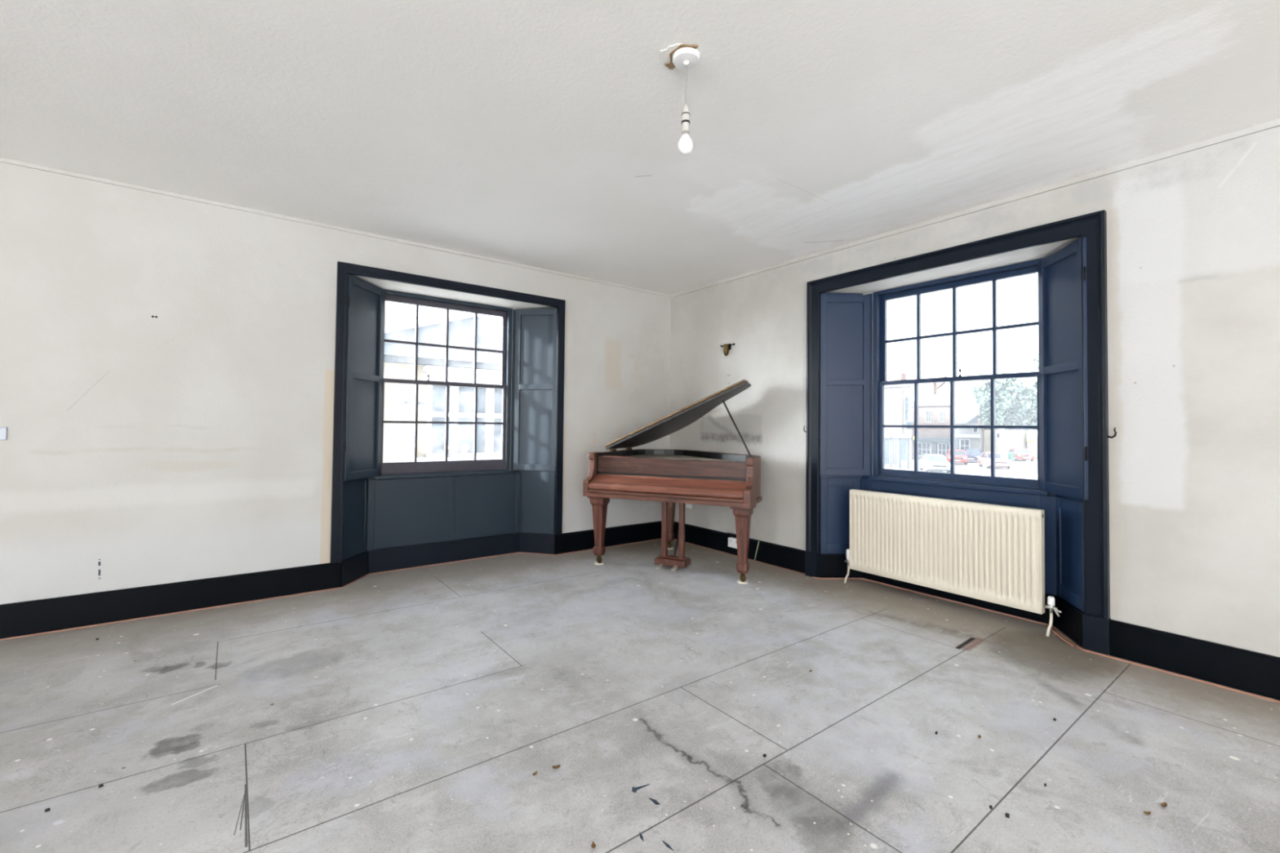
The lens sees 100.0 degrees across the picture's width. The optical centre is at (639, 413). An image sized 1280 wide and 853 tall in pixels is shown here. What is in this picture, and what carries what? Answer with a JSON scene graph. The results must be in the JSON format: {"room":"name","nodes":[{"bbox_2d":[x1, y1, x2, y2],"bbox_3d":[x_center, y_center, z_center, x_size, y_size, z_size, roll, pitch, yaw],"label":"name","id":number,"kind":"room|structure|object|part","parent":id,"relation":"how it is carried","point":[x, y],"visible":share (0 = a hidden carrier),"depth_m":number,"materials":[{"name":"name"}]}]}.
{"room":"music room","nodes":[
{"label":"music room","id":0,"kind":"room"},
{"bbox_2d":[0,161,671,604],"bbox_3d":[-4.650,-0.115,2.466,12.200,2.700,0.405,2,-2,-37],"label":"wall","id":1,"kind":"structure","parent":0,"point":[167,362],"depth_m":3.50,"materials":[{"name":"paint"}]},
{"bbox_2d":[0,426,7,439],"bbox_3d":[-3.597,0.109,2.998,0.086,0.074,0.015,2,-2,-37],"label":"light switch","id":2,"kind":"object","parent":1,"relation":"attached to","point":[3,430],"visible":1,"depth_m":3.02,"materials":[{"name":"grey plastic"}]},
{"bbox_2d":[0,520,661,639],"bbox_3d":[-4.548,1.139,2.432,11.978,0.192,0.302,2,-2,-37],"label":"baseboard","id":3,"kind":"structure","parent":1,"relation":"attached to","point":[42,615],"depth_m":3.74,"materials":[{"name":"blue paint"}]},
{"bbox_3d":[-1.606,1.222,4.670,1.803,0.192,0.294,2,-2,-37],"label":"recess skirting","id":4,"kind":"part","parent":3,"relation":"part of","materials":[{"name":"blue paint"}]},
{"bbox_2d":[0,538,661,640],"bbox_3d":[-4.540,1.232,2.418,11.978,0.006,0.288,2,-2,-37],"label":"trim","id":5,"kind":"structure","parent":1,"relation":"attached to","point":[656,539],"depth_m":3.74,"materials":[{"name":"brown wood"}]},
{"bbox_2d":[0,157,670,297],"bbox_3d":[-4.430,-1.454,2.390,12.000,0.022,0.012,2,-2,-37],"label":"trim","id":6,"kind":"structure","parent":1,"relation":"attached to","point":[2,159],"depth_m":3.81,"materials":[{"name":"paint"}]},
{"bbox_2d":[344,274,385,481],"bbox_3d":[-2.186,-0.269,4.258,0.031,1.557,0.464,0,-1,6],"label":"window shutter","id":7,"kind":"object","parent":1,"relation":"attached to","point":[366,300],"visible":1,"depth_m":4.26,"materials":[{"name":"blue paint"}]},
{"bbox_3d":[-2.198,0.090,4.256,0.010,0.722,0.355,0,-1,6],"label":"shutter panel","id":8,"kind":"part","parent":7,"relation":"part of","materials":[{"name":"blue paint"}]},
{"bbox_3d":[-2.190,-0.652,4.273,0.010,0.675,0.355,0,-1,6],"label":"shutter panel","id":9,"kind":"part","parent":7,"relation":"part of","materials":[{"name":"blue paint"}]},
{"bbox_2d":[373,289,512,479],"bbox_3d":[-1.746,-0.235,4.856,1.200,1.592,0.224,2,-2,-37],"label":"window","id":10,"kind":"structure","parent":1,"relation":"in","point":[392,470],"depth_m":4.88,"materials":[{"name":"blue paint"}]},
{"bbox_3d":[-1.754,0.539,4.838,1.200,0.042,0.224,2,-2,-37],"label":"sill","id":11,"kind":"part","parent":10,"relation":"part of","materials":[{"name":"blue paint"}]},
{"bbox_3d":[-1.742,0.114,4.838,1.124,0.804,0.036,2,-2,-37],"label":"sash","id":12,"kind":"part","parent":10,"relation":"part of","materials":[{"name":"paint"}]},
{"bbox_3d":[-1.758,-0.629,4.887,1.124,0.748,0.036,2,-2,-37],"label":"sash","id":13,"kind":"part","parent":10,"relation":"part of","materials":[{"name":"paint"}]},
{"bbox_2d":[329,261,565,564],"bbox_3d":[-1.506,0.004,4.576,1.930,2.246,0.034,2,-2,-37],"label":"trim","id":14,"kind":"structure","parent":1,"relation":"attached to","point":[344,269],"depth_m":4.13,"materials":[{"name":"blue paint"}]},
{"bbox_2d":[342,274,556,560],"bbox_3d":[-1.605,0.127,4.709,1.863,2.384,0.300,2,-2,-37],"label":"window recess","id":15,"kind":"structure","parent":1,"relation":"attached to","point":[384,513],"depth_m":4.79,"materials":[{"name":"blue paint"}]},
{"bbox_3d":[-2.228,0.821,4.213,0.008,0.560,0.330,1,-1,2],"label":"splay frame","id":16,"kind":"part","parent":15,"relation":"part of","materials":[{"name":"blue paint"}]},
{"bbox_3d":[-1.699,0.940,4.801,1.340,0.760,0.020,2,-2,-37],"label":"dado panel","id":17,"kind":"part","parent":15,"relation":"part of","materials":[{"name":"blue paint"}]},
{"bbox_3d":[-1.689,0.852,4.790,1.340,0.596,0.012,2,-2,-37],"label":"dado frame","id":18,"kind":"part","parent":15,"relation":"part of","materials":[{"name":"blue paint"}]},
{"bbox_3d":[-0.978,0.856,5.154,0.332,0.560,0.008,0,-1,13],"label":"splay frame","id":19,"kind":"part","parent":15,"relation":"part of","materials":[{"name":"blue paint"}]},
{"bbox_2d":[512,308,556,471],"bbox_3d":[-0.996,-0.235,5.175,0.436,1.557,0.031,0,-1,7],"label":"window shutter","id":20,"kind":"object","parent":1,"relation":"attached to","point":[531,386],"visible":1,"depth_m":5.18,"materials":[{"name":"blue paint"}]},
{"bbox_3d":[-1.003,0.124,5.176,0.327,0.722,0.010,0,-1,7],"label":"shutter panel","id":21,"kind":"part","parent":20,"relation":"part of","materials":[{"name":"blue paint"}]},
{"bbox_3d":[-0.995,-0.618,5.193,0.327,0.675,0.010,0,-1,7],"label":"shutter panel","id":22,"kind":"part","parent":20,"relation":"part of","materials":[{"name":"blue paint"}]},
{"bbox_2d":[0,539,1279,852],"bbox_3d":[-0.815,1.228,-2.302,12.605,0.120,12.605,2,-2,-37],"label":"floor","id":23,"kind":"structure","parent":0,"point":[412,710],"depth_m":2.21,"materials":[{"name":"grey concrete"}]},
{"bbox_2d":[552,764,559,768],"bbox_3d":[-0.299,1.261,1.919,0.021,0.013,0.020,0,-2,31],"label":"dry leaf","id":24,"kind":"object","parent":23,"relation":"on","point":[557,766],"visible":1,"depth_m":1.92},
{"bbox_2d":[591,841,595,848],"bbox_3d":[-0.135,1.256,1.562,0.016,0.011,0.017,0,-2,33],"label":"dry leaf","id":25,"kind":"object","parent":23,"relation":"on","point":[593,846],"visible":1,"depth_m":1.56,"materials":[{"name":"brown plant"}]},
{"bbox_2d":[631,784,648,792],"bbox_3d":[0.003,1.270,1.826,0.071,0.002,0.031,1,-1,-29],"label":"flake","id":26,"kind":"object","parent":23,"relation":"on","point":[633,789],"visible":1,"depth_m":1.82,"materials":[{"name":"paint"}]},
{"bbox_2d":[648,797,659,804],"bbox_3d":[0.047,1.269,1.761,0.012,0.002,0.045,2,-2,-36],"label":"flake","id":27,"kind":"object","parent":23,"relation":"on","point":[654,801],"visible":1,"depth_m":1.76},
{"bbox_2d":[662,840,673,850],"bbox_3d":[0.082,1.265,1.574,0.009,0.002,0.050,2,-2,-41],"label":"flake","id":28,"kind":"object","parent":23,"relation":"on","point":[668,846],"visible":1,"depth_m":1.57,"materials":[{"name":"paint"}]},
{"bbox_2d":[582,379,762,583],"bbox_3d":[0.427,0.530,4.978,1.473,1.635,1.270,0,-1,24],"label":"grand piano","id":29,"kind":"object","parent":23,"relation":"on","point":[669,477],"visible":1,"depth_m":4.61,"materials":[{"name":"brown wood"}]},
{"bbox_3d":[-0.427,0.528,4.794,0.052,0.372,0.232,0,-1,24],"label":"arm","id":30,"kind":"part","parent":29,"relation":"part of","materials":[{"name":"brown wood"}]},
{"bbox_3d":[-0.360,0.990,4.791,0.170,0.534,0.170,0,-1,24],"label":"leg","id":31,"kind":"part","parent":29,"relation":"part of","materials":[{"name":"brown wood"}]},
{"bbox_2d":[594,561,604,564],"bbox_3d":[-0.364,1.329,4.783,0.092,0.012,0.092,0,-1,24],"label":"cup","id":32,"kind":"object","parent":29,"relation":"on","point":[596,562],"depth_m":4.77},
{"bbox_3d":[-0.198,0.393,4.822,0.300,0.027,0.040,0,-1,24],"label":"desk rail","id":33,"kind":"part","parent":29,"relation":"part of","materials":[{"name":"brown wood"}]},
{"bbox_3d":[0.297,1.011,5.417,0.170,0.534,0.170,0,-1,24],"label":"leg","id":34,"kind":"part","parent":29,"relation":"part of","materials":[{"name":"brown wood"}]},
{"bbox_3d":[0.461,0.043,5.200,1.332,0.606,0.860,0,-1,24],"label":"lid","id":35,"kind":"part","parent":29,"relation":"part of","materials":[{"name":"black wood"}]},
{"bbox_3d":[0.428,0.428,5.144,1.179,0.015,0.820,0,-1,24],"label":"iron plate","id":36,"kind":"part","parent":29,"relation":"part of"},
{"bbox_3d":[0.817,0.990,4.264,0.170,0.534,0.170,0,-1,24],"label":"leg","id":37,"kind":"part","parent":29,"relation":"part of","materials":[{"name":"brown wood"}]},
{"bbox_3d":[0.865,0.528,4.216,0.052,0.372,0.232,0,-1,24],"label":"arm","id":38,"kind":"part","parent":29,"relation":"part of","materials":[{"name":"brown wood"}]},
{"bbox_2d":[737,579,748,583],"bbox_3d":[0.814,1.329,4.257,0.092,0.012,0.092,0,-1,24],"label":"cup","id":39,"kind":"object","parent":23,"relation":"on","point":[740,581],"depth_m":4.24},
{"bbox_2d":[844,488,1062,636],"bbox_3d":[2.073,0.968,3.748,0.082,0.745,1.420,2,-2,-37],"label":"radiator","id":40,"kind":"object","parent":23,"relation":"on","point":[994,553],"visible":1,"depth_m":3.64,"materials":[{"name":"beige metal"}]},
{"bbox_3d":[1.687,0.915,4.277,0.060,0.624,0.006,2,-2,-37],"label":"panel","id":41,"kind":"part","parent":40,"relation":"part of","materials":[{"name":"beige metal"}]},
{"bbox_2d":[849,488,1042,512],"bbox_3d":[2.071,0.605,3.780,0.063,0.018,1.259,2,-2,-37],"label":"grille","id":42,"kind":"object","parent":40,"relation":"attached to","point":[920,500],"depth_m":3.71,"materials":[{"name":"beige metal"}]},
{"bbox_3d":[2.072,0.919,3.776,0.044,0.594,1.250,2,-2,-37],"label":"panel","id":43,"kind":"part","parent":40,"relation":"part of","materials":[{"name":"beige metal"}]},
{"bbox_3d":[2.451,0.900,3.271,0.060,0.624,0.006,2,-2,-37],"label":"panel","id":44,"kind":"part","parent":40,"relation":"part of","materials":[{"name":"beige metal"}]},
{"bbox_2d":[1045,625,1074,647],"bbox_3d":[2.497,1.321,3.203,0.016,0.012,0.325,0,-1,16],"label":"copper pipe","id":45,"kind":"object","parent":23,"relation":"on","point":[1051,629],"visible":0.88,"depth_m":3.16,"materials":[{"name":"metal"}]},
{"bbox_2d":[1143,811,1151,814],"bbox_3d":[1.625,1.279,1.722,0.015,0.010,0.016,2,-2,-42],"label":"dry leaf","id":46,"kind":"object","parent":23,"relation":"on","point":[1144,812],"visible":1,"depth_m":1.72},
{"bbox_2d":[1160,802,1167,806],"bbox_3d":[1.714,1.280,1.759,0.019,0.012,0.018,0,-1,26],"label":"dry leaf","id":47,"kind":"object","parent":23,"relation":"on","point":[1163,804],"visible":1,"depth_m":1.76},
{"bbox_2d":[0,0,1279,294],"bbox_3d":[-0.784,-1.606,-2.237,12.605,0.150,12.605,2,-2,-37],"label":"ceiling","id":48,"kind":"structure","parent":0,"point":[542,134],"depth_m":2.47,"materials":[{"name":"paint"}]},
{"bbox_2d":[658,43,698,69],"bbox_3d":[0.146,-1.419,2.134,0.139,0.009,0.151,1,-1,-8],"label":"ceiling patch","id":49,"kind":"structure","parent":48,"relation":"attached to","point":[666,55],"depth_m":2.11,"materials":[{"name":"white paint"}]},
{"bbox_2d":[672,47,699,155],"bbox_3d":[0.181,-1.223,2.123,0.108,0.397,0.108,2,-2,-37],"label":"pendant light","id":50,"kind":"object","parent":48,"relation":"hanging from","point":[685,59],"visible":1,"depth_m":2.11,"materials":[{"name":"white plastic"}]},
{"bbox_3d":[0.179,-1.062,2.119,0.059,0.075,0.059,2,-2,-37],"label":"bulb","id":51,"kind":"part","parent":50,"relation":"part of","materials":[{"name":"white glass"}]},
{"bbox_2d":[669,125,1279,657],"bbox_3d":[4.058,-0.045,1.418,0.405,2.700,12.605,2,-2,-37],"label":"wall","id":52,"kind":"structure","parent":0,"point":[1193,237],"depth_m":2.83,"materials":[{"name":"paint"}]},
{"bbox_2d":[685,503,691,508],"bbox_3d":[0.516,0.955,5.703,0.010,0.090,0.090,2,-2,-37],"label":"plate","id":53,"kind":"object","parent":52,"relation":"attached to","point":[687,505],"visible":0.57,"depth_m":5.70,"materials":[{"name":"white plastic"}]},
{"bbox_2d":[720,342,734,355],"bbox_3d":[0.848,-0.629,5.281,0.064,0.125,0.184,2,-2,-37],"label":"bracket","id":54,"kind":"object","parent":52,"relation":"attached to","point":[726,347],"visible":1,"depth_m":5.26,"materials":[{"name":"gold metal"}]},
{"bbox_2d":[728,537,737,548],"bbox_3d":[0.905,1.229,5.111,0.051,0.088,0.146,2,-2,-37],"label":"socket","id":55,"kind":"object","parent":52,"relation":"attached to","point":[731,540],"visible":0.74,"depth_m":5.11,"materials":[{"name":"white plastic"}]},
{"bbox_2d":[819,294,870,475],"bbox_3d":[1.692,-0.239,4.452,0.413,1.494,0.031,1,-1,3],"label":"window shutter","id":56,"kind":"object","parent":52,"relation":"attached to","point":[844,319],"visible":1,"depth_m":4.45,"materials":[{"name":"blue paint"}]},
{"bbox_3d":[1.693,0.105,4.453,0.304,0.689,0.010,1,-1,3],"label":"shutter panel","id":57,"kind":"part","parent":56,"relation":"part of","materials":[{"name":"blue paint"}]},
{"bbox_3d":[1.701,-0.606,4.470,0.304,0.645,0.010,1,-1,3],"label":"shutter panel","id":58,"kind":"part","parent":56,"relation":"part of","materials":[{"name":"blue paint"}]},
{"bbox_2d":[820,236,1084,612],"bbox_3d":[2.135,0.148,3.857,0.300,2.384,1.804,2,-2,-37],"label":"window recess","id":59,"kind":"structure","parent":52,"relation":"attached to","point":[1063,514],"depth_m":3.70,"materials":[{"name":"blue paint"}]},
{"bbox_3d":[1.657,0.839,4.440,0.327,0.618,0.010,1,-1,0],"label":"splay frame","id":60,"kind":"part","parent":59,"relation":"part of","materials":[{"name":"blue paint"}]},
{"bbox_3d":[2.239,0.939,3.923,0.020,0.808,1.322,2,-2,-37],"label":"dado panel","id":61,"kind":"part","parent":59,"relation":"part of","materials":[{"name":"blue paint"}]},
{"bbox_3d":[2.227,0.851,3.915,0.012,0.644,1.322,2,-2,-37],"label":"dado frame","id":62,"kind":"part","parent":59,"relation":"part of","materials":[{"name":"blue paint"}]},
{"bbox_3d":[2.579,0.822,3.226,0.010,0.618,0.326,0,-1,16],"label":"splay frame","id":63,"kind":"part","parent":59,"relation":"part of","materials":[{"name":"blue paint"}]},
{"bbox_2d":[804,209,1111,655],"bbox_3d":[1.999,0.105,3.748,0.050,2.462,1.951,2,-2,-37],"label":"trim","id":64,"kind":"structure","parent":52,"relation":"attached to","point":[1092,226],"depth_m":3.05,"materials":[{"name":"blue paint"}]},
{"bbox_2d":[868,257,1050,495],"bbox_3d":[2.312,-0.236,3.966,0.224,1.544,1.200,2,-2,-37],"label":"window","id":65,"kind":"structure","parent":52,"relation":"in","point":[1024,486],"depth_m":3.98,"materials":[{"name":"blue paint"}]},
{"bbox_3d":[2.299,0.110,3.950,0.036,0.764,1.124,2,-2,-37],"label":"sash","id":66,"kind":"part","parent":65,"relation":"part of","materials":[{"name":"blue paint"}]},
{"bbox_3d":[2.304,0.515,3.948,0.224,0.042,1.200,2,-2,-37],"label":"sill","id":67,"kind":"part","parent":65,"relation":"part of","materials":[{"name":"blue paint"}]},
{"bbox_3d":[2.338,-0.609,3.991,0.036,0.740,1.124,2,-2,-37],"label":"sash","id":68,"kind":"part","parent":65,"relation":"part of","materials":[{"name":"blue paint"}]},
{"bbox_2d":[670,118,1279,297],"bbox_3d":[3.971,-1.385,1.235,0.014,0.030,11.988,2,-2,-37],"label":"trim","id":69,"kind":"structure","parent":52,"relation":"attached to","point":[1274,123],"depth_m":3.27,"materials":[{"name":"paint"}]},
{"bbox_2d":[673,521,1279,700],"bbox_3d":[4.048,1.206,1.263,0.302,0.192,12.000,2,-2,-37],"label":"baseboard","id":70,"kind":"structure","parent":52,"relation":"attached to","point":[1242,669],"depth_m":2.88,"materials":[{"name":"blue paint"}]},
{"bbox_2d":[674,538,1279,703],"bbox_3d":[4.018,1.297,1.239,0.315,0.008,12.000,2,-2,-37],"label":"trim","id":71,"kind":"structure","parent":52,"relation":"attached to","point":[1019,617],"depth_m":3.22,"materials":[{"name":"brown wood"}]},
{"bbox_2d":[1037,237,1088,499],"bbox_3d":[2.574,-0.257,3.269,0.031,1.494,0.459,0,-1,9],"label":"window shutter","id":72,"kind":"object","parent":52,"relation":"attached to","point":[1060,273],"visible":0.96,"depth_m":3.27,"materials":[{"name":"blue paint"}]},
{"bbox_3d":[2.587,-0.623,3.281,0.010,0.645,0.350,0,-1,9],"label":"shutter panel","id":73,"kind":"part","parent":72,"relation":"part of","materials":[{"name":"blue paint"}]},
{"bbox_3d":[2.580,0.087,3.265,0.010,0.689,0.350,0,-1,9],"label":"shutter panel","id":74,"kind":"part","parent":72,"relation":"part of","materials":[{"name":"blue paint"}]},
{"bbox_2d":[1107,427,1116,438],"bbox_3d":[2.600,0.105,2.959,0.012,0.062,0.042,1,-2,-32],"label":"curtain hook","id":75,"kind":"object","parent":52,"relation":"attached to","point":[1115,432],"visible":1,"depth_m":2.95,"materials":[{"name":"metal"}]},
{"label":"outside","id":76,"kind":"structure","parent":0,"visible":0},
{"bbox_2d":[884,459,1037,479],"bbox_3d":[31.033,5.113,48.073,220.000,0.300,210.000,2,-2,-37],"label":"ground","id":77,"kind":"structure","parent":76,"point":[1020,468],"depth_m":47.41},
{"bbox_2d":[382,312,502,462],"bbox_3d":[-5.338,0.360,17.882,11.065,7.038,8.600,2,-2,-37],"label":"house","id":78,"kind":"structure","parent":77,"relation":"on","point":[398,358],"depth_m":13.40,"materials":[{"name":"grey stone"}]},
{"bbox_2d":[404,401,424,404],"bbox_3d":[-5.412,-0.265,12.905,0.440,0.060,0.050,2,-2,-37],"label":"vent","id":79,"kind":"object","parent":78,"relation":"attached to","point":[406,402],"depth_m":12.86,"materials":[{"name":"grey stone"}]},
{"bbox_2d":[424,444,432,457],"bbox_3d":[-5.051,0.883,12.855,0.194,0.330,0.197,2,-2,-37],"label":"flower pot","id":80,"kind":"object","parent":78,"relation":"on","point":[428,448],"visible":1,"depth_m":12.80,"materials":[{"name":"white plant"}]},
{"bbox_2d":[447,443,458,457],"bbox_3d":[-4.596,0.896,13.200,0.272,0.330,0.276,2,-2,-37],"label":"flower pot","id":81,"kind":"object","parent":78,"relation":"on","point":[452,447],"visible":0.96,"depth_m":13.13,"materials":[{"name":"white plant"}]},
{"bbox_3d":[-3.648,-1.050,14.068,3.820,0.120,0.350,2,-2,-37],"label":"cornice","id":82,"kind":"part","parent":78,"relation":"part of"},
{"bbox_2d":[460,443,468,457],"bbox_3d":[-4.358,0.902,13.381,0.194,0.330,0.197,2,-2,-37],"label":"flower pot","id":83,"kind":"object","parent":78,"relation":"on","point":[464,447],"visible":1,"depth_m":13.33,"materials":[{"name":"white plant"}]},
{"bbox_2d":[884,373,911,469],"bbox_3d":[22.831,0.629,54.907,9.000,8.800,13.300,2,-2,-37],"label":"house","id":84,"kind":"structure","parent":77,"relation":"on","point":[897,397],"depth_m":48.24,"materials":[{"name":"paint"}]},
{"bbox_3d":[19.943,-2.552,52.792,0.300,0.300,13.250,2,-2,-37],"label":"cornice","id":85,"kind":"part","parent":84,"relation":"part of","materials":[{"name":"white paint"}]},
{"bbox_2d":[911,382,950,460],"bbox_3d":[34.683,0.756,61.458,6.600,9.100,4.800,2,-2,-37],"label":"shop","id":86,"kind":"structure","parent":77,"relation":"on","point":[934,408],"depth_m":59.83,"materials":[{"name":"grey stone"}]},
{"bbox_3d":[32.507,4.210,59.316,0.100,2.050,0.500,2,-2,-37],"label":"door","id":87,"kind":"part","parent":86,"relation":"part of","materials":[{"name":"paint"}]},
{"bbox_2d":[919,453,950,473],"bbox_3d":[24.423,4.091,44.574,1.756,1.440,4.022,0,-1,18],"label":"car","id":88,"kind":"object","parent":77,"relation":"on","point":[928,462],"visible":0.92,"depth_m":43.53,"materials":[{"name":"silver metal"}]},
{"bbox_3d":[24.523,3.649,44.870,1.536,0.500,2.679,0,-1,18],"label":"cabin glass","id":89,"kind":"part","parent":88,"relation":"part of","materials":[{"name":"white glass"}]},
{"bbox_2d":[932,465,946,466],"bbox_3d":[23.797,4.162,42.694,1.000,0.120,0.060,0,-1,18],"label":"grille","id":90,"kind":"object","parent":88,"relation":"attached to","point":[932,465],"depth_m":42.66,"materials":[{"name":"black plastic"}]},
{"bbox_2d":[946,449,967,465],"bbox_3d":[32.548,4.422,55.199,1.756,1.440,3.622,0,-1,28],"label":"car","id":91,"kind":"object","parent":77,"relation":"on","point":[961,456],"visible":0.8,"depth_m":53.96,"materials":[{"name":"red paint"}]},
{"bbox_3d":[32.695,3.979,55.475,1.536,0.500,2.279,0,-1,28],"label":"cabin glass","id":92,"kind":"part","parent":91,"relation":"part of","materials":[{"name":"white glass"}]},
{"bbox_2d":[936,375,989,453],"bbox_3d":[43.581,0.316,72.995,8.500,10.700,8.400,2,-2,-37],"label":"gabled house","id":93,"kind":"structure","parent":77,"relation":"on","point":[964,402],"depth_m":69.39,"materials":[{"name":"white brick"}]},
{"bbox_2d":[955,414,981,451],"bbox_3d":[40.044,2.755,65.406,3.800,5.400,3.850,2,-2,-37],"label":"shop","id":94,"kind":"structure","parent":77,"relation":"on","point":[965,438],"depth_m":64.34,"materials":[{"name":"grey stone"}]},
{"bbox_3d":[38.154,4.228,65.111,0.100,2.400,0.700,2,-2,-37],"label":"door","id":95,"kind":"part","parent":94,"relation":"part of","materials":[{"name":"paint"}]},
{"bbox_2d":[964,448,982,461],"bbox_3d":[36.208,4.536,58.480,1.756,1.440,3.922,0,-2,36],"label":"car","id":96,"kind":"object","parent":77,"relation":"on","point":[971,454],"visible":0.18,"depth_m":57.48,"materials":[{"name":"blue paint"}]},
{"bbox_3d":[36.388,4.094,58.734,1.536,0.500,2.579,0,-2,36],"label":"cabin glass","id":97,"kind":"part","parent":96,"relation":"part of","materials":[{"name":"glass"}]},
{"bbox_2d":[977,452,1011,469],"bbox_3d":[32.900,4.305,49.942,1.756,1.440,3.722,0,-1,17],"label":"car","id":98,"kind":"object","parent":77,"relation":"on","point":[984,459],"visible":0.91,"depth_m":49.18,"materials":[{"name":"red paint"}]},
{"bbox_3d":[32.995,3.863,50.240,1.536,0.500,2.379,0,-1,17],"label":"cabin glass","id":99,"kind":"part","parent":98,"relation":"part of","materials":[{"name":"white glass"}]},
{"bbox_2d":[968,372,1037,469],"bbox_3d":[33.251,0.622,48.660,5.206,8.784,5.412,2,-2,-37],"label":"broad tree","id":100,"kind":"object","parent":77,"relation":"on","point":[1013,401],"visible":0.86,"depth_m":47.90,"materials":[{"name":"green plant"}]},
{"bbox_2d":[983,422,1034,452],"bbox_3d":[46.389,3.273,67.549,4.080,4.600,4.300,2,-2,-37],"label":"cottage","id":101,"kind":"structure","parent":77,"relation":"on","point":[1015,438],"depth_m":65.84,"materials":[{"name":"grey stone"}]},
{"bbox_2d":[1007,451,1015,462],"bbox_3d":[40.504,4.742,59.102,1.210,1.150,1.015,2,-2,-37],"label":"wheelie bin","id":102,"kind":"object","parent":77,"relation":"on","point":[1011,454],"visible":0.44,"depth_m":58.62,"materials":[{"name":"green plastic"}]},
{"bbox_2d":[1008,448,1035,461],"bbox_3d":[44.085,4.709,62.324,1.756,1.440,3.822,0,-1,18],"label":"car","id":103,"kind":"object","parent":77,"relation":"on","point":[1023,454],"visible":0.64,"depth_m":61.15,"materials":[{"name":"red paint"}]},
{"bbox_3d":[44.185,4.267,62.620,1.536,0.500,2.479,0,-1,18],"label":"cabin glass","id":104,"kind":"part","parent":103,"relation":"part of","materials":[{"name":"white glass"}]},
{"bbox_2d":[1020,353,1038,430],"bbox_3d":[66.918,-8.079,78.880,28.845,28.256,26.088,2,-2,-37],"label":"conifer","id":105,"kind":"object","parent":77,"relation":"on","point":[1034,361],"visible":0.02,"depth_m":80.67,"materials":[{"name":"green plant"}]},
{"bbox_2d":[1026,438,1033,476],"bbox_3d":[29.972,3.321,41.266,0.380,2.950,0.380,2,-2,-37],"label":"beacon","id":106,"kind":"object","parent":77,"relation":"on","point":[1028,440],"visible":1,"depth_m":41.22,"materials":[{"name":"white"}]},
{"bbox_3d":[29.970,3.495,41.261,0.110,2.600,0.110,2,-2,-37],"label":"post","id":107,"kind":"part","parent":106,"relation":"part of","materials":[{"name":"white"}]},
{"bbox_3d":[29.986,2.021,41.295,0.380,0.350,0.380,2,-2,-37],"label":"globe","id":108,"kind":"part","parent":106,"relation":"part of"},
{"bbox_2d":[1026,430,1037,460],"bbox_3d":[49.365,3.725,64.026,3.580,3.600,4.600,2,-2,-37],"label":"cottage","id":109,"kind":"structure","parent":77,"relation":"on","point":[1033,434],"depth_m":64.23,"materials":[{"name":"paint"}]}
]}

